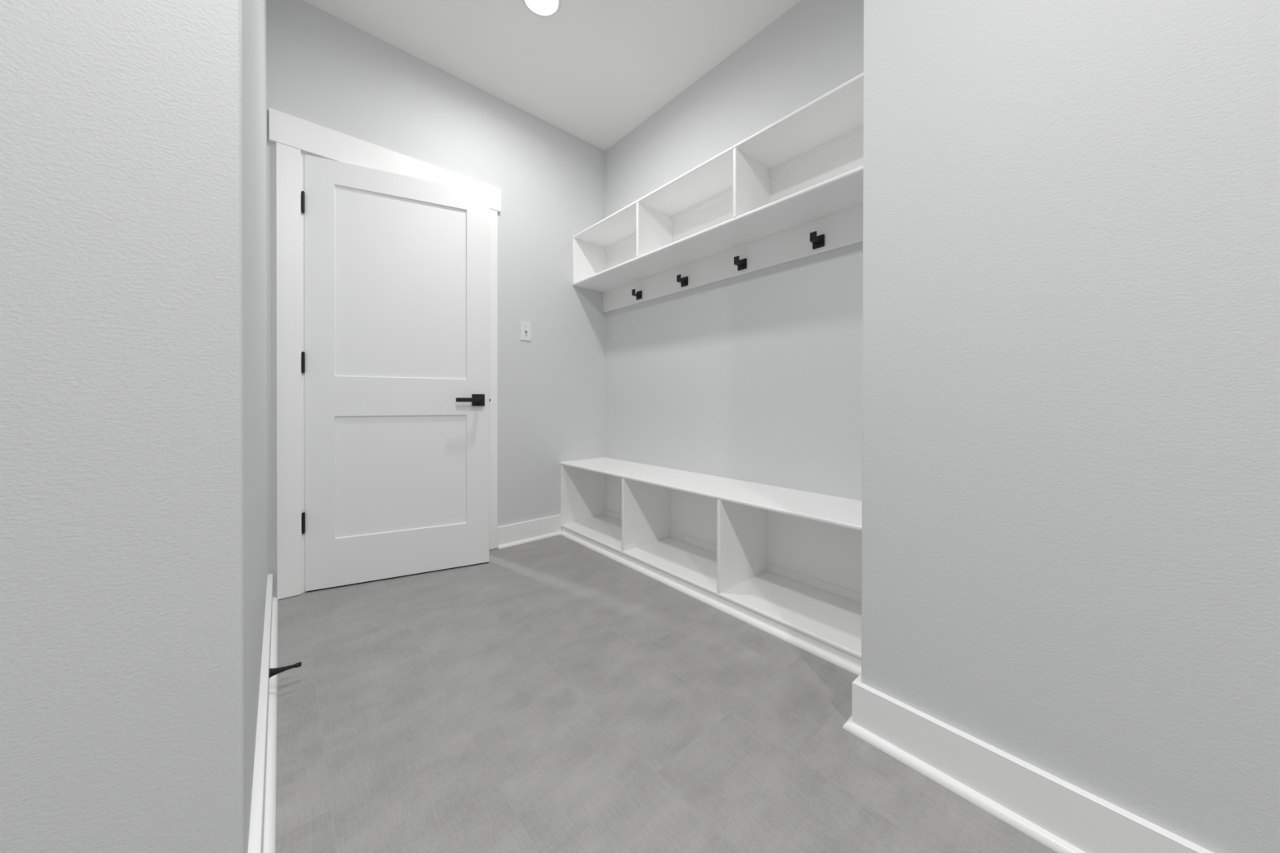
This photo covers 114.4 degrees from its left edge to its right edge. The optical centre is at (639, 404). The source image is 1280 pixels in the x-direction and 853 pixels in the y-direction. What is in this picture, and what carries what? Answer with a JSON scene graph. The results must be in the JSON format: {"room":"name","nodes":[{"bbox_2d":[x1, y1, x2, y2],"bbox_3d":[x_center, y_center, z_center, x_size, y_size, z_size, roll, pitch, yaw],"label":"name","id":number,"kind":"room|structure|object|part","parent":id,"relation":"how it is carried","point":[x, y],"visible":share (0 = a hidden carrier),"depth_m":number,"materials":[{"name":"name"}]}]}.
{"room":"mudroom","nodes":[
{"label":"mudroom","id":0,"kind":"room"},
{"bbox_2d":[0,0,267,852],"bbox_3d":[-2.045,-0.489,0.495,2.346,2.743,1.728,0,0,-41],"label":"wall","id":1,"kind":"structure","parent":0,"point":[134,360],"depth_m":0.55,"materials":[{"name":"grey paint"}]},
{"bbox_2d":[248,573,278,852],"bbox_3d":[-1.985,0.819,0.455,2.380,0.127,1.647,0,0,-41],"label":"baseboard","id":2,"kind":"structure","parent":1,"relation":"attached to","point":[262,833],"depth_m":0.98,"materials":[{"name":"white paint"}]},
{"bbox_2d":[269,662,301,678],"bbox_3d":[-1.078,0.803,1.256,0.074,0.026,0.026,0,0,-41],"label":"door stop","id":3,"kind":"object","parent":2,"relation":"attached to","point":[273,672],"visible":1,"depth_m":1.25,"materials":[{"name":"black metal"}]},
{"bbox_2d":[266,0,605,596],"bbox_3d":[-0.993,-0.495,2.483,1.854,2.743,0.115,0,0,-41],"label":"wall","id":4,"kind":"structure","parent":0,"point":[323,69],"depth_m":2.56,"materials":[{"name":"grey paint"}]},
{"bbox_2d":[269,107,501,599],"bbox_3d":[-1.285,-0.216,2.217,1.049,2.184,0.135,0,0,-41],"label":"door frame","id":5,"kind":"structure","parent":4,"relation":"attached to","point":[294,137],"depth_m":1.89,"materials":[{"name":"white paint"}]},
{"bbox_3d":[-1.594,-0.146,1.873,0.084,2.042,0.018,0,0,-41],"label":"casing","id":6,"kind":"part","parent":5,"relation":"part of","materials":[{"name":"white paint"}]},
{"bbox_3d":[-0.901,-0.148,2.478,0.085,2.042,0.018,0,0,-41],"label":"casing","id":7,"kind":"part","parent":5,"relation":"part of","materials":[{"name":"white paint"}]},
{"bbox_2d":[301,154,490,591],"bbox_3d":[-1.201,-0.140,2.108,0.827,2.035,0.152,0,0,-26],"label":"door","id":8,"kind":"structure","parent":4,"relation":"in","point":[395,357],"depth_m":2.07,"materials":[{"name":"white paint"}]},
{"bbox_3d":[-0.903,-0.023,2.178,0.125,0.022,0.011,0,0,-26],"label":"lever","id":9,"kind":"part","parent":8,"relation":"part of","materials":[{"name":"black metal"}]},
{"bbox_2d":[520,321,531,341],"bbox_3d":[-0.724,-0.465,2.627,0.073,0.119,0.023,0,0,-41],"label":"light switch","id":10,"kind":"object","parent":4,"relation":"attached to","point":[525,327],"visible":1,"depth_m":2.63,"materials":[{"name":"white plastic"}]},
{"bbox_2d":[497,514,561,549],"bbox_3d":[-0.698,0.813,2.649,0.440,0.127,0.034,0,0,-41],"label":"baseboard","id":11,"kind":"structure","parent":4,"relation":"attached to","point":[515,534],"depth_m":2.63,"materials":[{"name":"white paint"}]},
{"bbox_2d":[302,0,800,151],"bbox_3d":[-0.698,-1.900,0.799,5.020,0.080,10.400,0,0,-41],"label":"ceiling","id":12,"kind":"structure","parent":0,"point":[594,71],"depth_m":2.13,"materials":[{"name":"paint"}]},
{"bbox_2d":[522,0,560,17],"bbox_3d":[-0.454,-1.859,1.896,0.180,0.009,0.180,0,0,-41],"label":"recessed light","id":13,"kind":"object","parent":12,"relation":"in","point":[543,8],"visible":1,"depth_m":1.93,"materials":[{"name":"white plastic"}]},
{"bbox_2d":[526,0,556,13],"bbox_3d":[-0.454,-1.858,1.896,0.138,0.009,0.138,0,0,-41],"label":"diffuser","id":14,"kind":"object","parent":13,"relation":"attached to","point":[536,6],"depth_m":1.93,"materials":[{"name":"white plastic"}]},
{"bbox_2d":[275,534,1057,852],"bbox_3d":[0.309,0.921,-0.789,4.440,0.060,6.660,0,0,-41],"label":"floor","id":15,"kind":"structure","parent":0,"point":[553,694],"depth_m":1.11,"materials":[{"name":"grey concrete"}]},
{"bbox_2d":[560,457,862,675],"bbox_3d":[0.257,0.638,2.163,0.395,0.483,2.020,0,0,-41],"label":"storage bench","id":16,"kind":"object","parent":15,"relation":"on","point":[786,563],"visible":0.81,"depth_m":1.92,"materials":[{"name":"white paint"}]},
{"bbox_3d":[-0.395,0.612,2.923,0.377,0.403,0.018,0,0,-41],"label":"panel","id":17,"kind":"part","parent":16,"relation":"part of","materials":[{"name":"white paint"}]},
{"bbox_3d":[-0.035,0.613,2.794,0.004,0.403,0.649,0,0,-41],"label":"panel","id":18,"kind":"part","parent":16,"relation":"part of","materials":[{"name":"white paint"}]},
{"bbox_3d":[0.404,0.616,2.292,0.004,0.403,0.649,0,0,-41],"label":"panel","id":19,"kind":"part","parent":16,"relation":"part of","materials":[{"name":"white paint"}]},
{"bbox_2d":[560,515,862,659],"bbox_3d":[0.263,0.827,2.169,0.378,0.017,2.020,0,0,-41],"label":"shelf","id":20,"kind":"object","parent":16,"relation":"attached to","point":[829,619],"depth_m":1.83,"materials":[{"name":"white paint"}]},
{"bbox_3d":[0.843,0.618,1.789,0.004,0.403,0.650,0,0,-41],"label":"panel","id":21,"kind":"part","parent":16,"relation":"part of","materials":[{"name":"white paint"}]},
{"bbox_2d":[604,0,863,500],"bbox_3d":[0.415,-0.493,2.371,0.120,2.743,2.136,0,0,-41],"label":"wall","id":22,"kind":"structure","parent":0,"point":[756,376],"depth_m":2.12,"materials":[{"name":"grey paint"}]},
{"bbox_2d":[572,72,863,292],"bbox_3d":[0.301,-0.990,2.193,0.282,0.342,2.020,0,0,-41],"label":"cubby shelf","id":23,"kind":"object","parent":22,"relation":"attached to","point":[806,166],"visible":0.77,"depth_m":1.96,"materials":[{"name":"white paint"}]},
{"bbox_3d":[-0.356,-0.994,2.948,0.282,0.306,0.018,0,0,-41],"label":"panel","id":24,"kind":"part","parent":23,"relation":"part of","materials":[{"name":"white paint"}]},
{"bbox_3d":[-0.029,-0.993,2.783,0.004,0.306,0.660,0,0,-41],"label":"panel","id":25,"kind":"part","parent":23,"relation":"part of","materials":[{"name":"white paint"}]},
{"bbox_3d":[0.413,-0.990,2.277,0.004,0.306,0.648,0,0,-41],"label":"panel","id":26,"kind":"part","parent":23,"relation":"part of","materials":[{"name":"white paint"}]},
{"bbox_3d":[0.848,-0.988,1.778,0.004,0.306,0.639,0,0,-41],"label":"panel","id":27,"kind":"part","parent":23,"relation":"part of","materials":[{"name":"white paint"}]},
{"bbox_2d":[603,204,862,312],"bbox_3d":[0.401,-0.746,2.281,0.017,0.145,2.020,0,0,-41],"label":"hook rail","id":28,"kind":"object","parent":22,"relation":"attached to","point":[845,228],"visible":0.65,"depth_m":2.08,"materials":[{"name":"white paint"}]},
{"bbox_2d":[631,288,641,299],"bbox_3d":[-0.024,-0.723,2.714,0.054,0.056,0.052,0,0,-41],"label":"coat hook","id":29,"kind":"object","parent":28,"relation":"attached to","point":[638,294],"visible":1,"depth_m":2.72,"materials":[{"name":"black metal"}]},
{"bbox_3d":[-0.006,-0.721,2.730,0.005,0.052,0.052,0,0,-41],"label":"plate","id":30,"kind":"part","parent":29,"relation":"part of","materials":[{"name":"black metal"}]},
{"bbox_2d":[676,274,688,287],"bbox_3d":[0.243,-0.721,2.408,0.054,0.056,0.052,0,0,-41],"label":"coat hook","id":31,"kind":"object","parent":28,"relation":"attached to","point":[683,281],"visible":1,"depth_m":2.41,"materials":[{"name":"black metal"}]},
{"bbox_3d":[0.261,-0.720,2.424,0.005,0.052,0.052,0,0,-41],"label":"plate","id":32,"kind":"part","parent":31,"relation":"part of","materials":[{"name":"black metal"}]},
{"bbox_2d":[733,255,746,271],"bbox_3d":[0.507,-0.720,2.105,0.054,0.056,0.052,0,0,-41],"label":"coat hook","id":33,"kind":"object","parent":28,"relation":"attached to","point":[741,264],"visible":1,"depth_m":2.10,"materials":[{"name":"black metal"}]},
{"bbox_3d":[0.505,-0.714,2.104,0.048,0.006,0.029,0,0,-41],"label":"arm","id":34,"kind":"part","parent":33,"relation":"part of","materials":[{"name":"black metal"}]},
{"bbox_3d":[0.525,-0.718,2.122,0.005,0.052,0.052,0,0,-41],"label":"plate","id":35,"kind":"part","parent":33,"relation":"part of","materials":[{"name":"black metal"}]},
{"bbox_2d":[809,231,824,248],"bbox_3d":[0.769,-0.718,1.805,0.054,0.056,0.052,0,0,-41],"label":"coat hook","id":36,"kind":"object","parent":28,"relation":"attached to","point":[818,242],"visible":1,"depth_m":1.80,"materials":[{"name":"black metal"}]},
{"bbox_3d":[0.768,-0.712,1.803,0.048,0.006,0.029,0,0,-41],"label":"arm","id":37,"kind":"part","parent":36,"relation":"part of","materials":[{"name":"black metal"}]},
{"bbox_3d":[0.788,-0.716,1.821,0.005,0.052,0.052,0,0,-41],"label":"plate","id":38,"kind":"part","parent":36,"relation":"part of","materials":[{"name":"black metal"}]},
{"bbox_2d":[861,0,1279,852],"bbox_3d":[2.388,-0.479,-0.363,0.742,2.743,4.579,0,0,-41],"label":"wall","id":39,"kind":"structure","parent":0,"point":[1071,380],"depth_m":0.81,"materials":[{"name":"grey paint"}]},
{"bbox_2d":[842,673,1213,852],"bbox_3d":[2.168,0.829,-0.526,0.261,0.127,4.613,0,0,-41],"label":"baseboard","id":40,"kind":"structure","parent":39,"relation":"attached to","point":[1056,813],"depth_m":0.89,"materials":[{"name":"white paint"}]}
]}

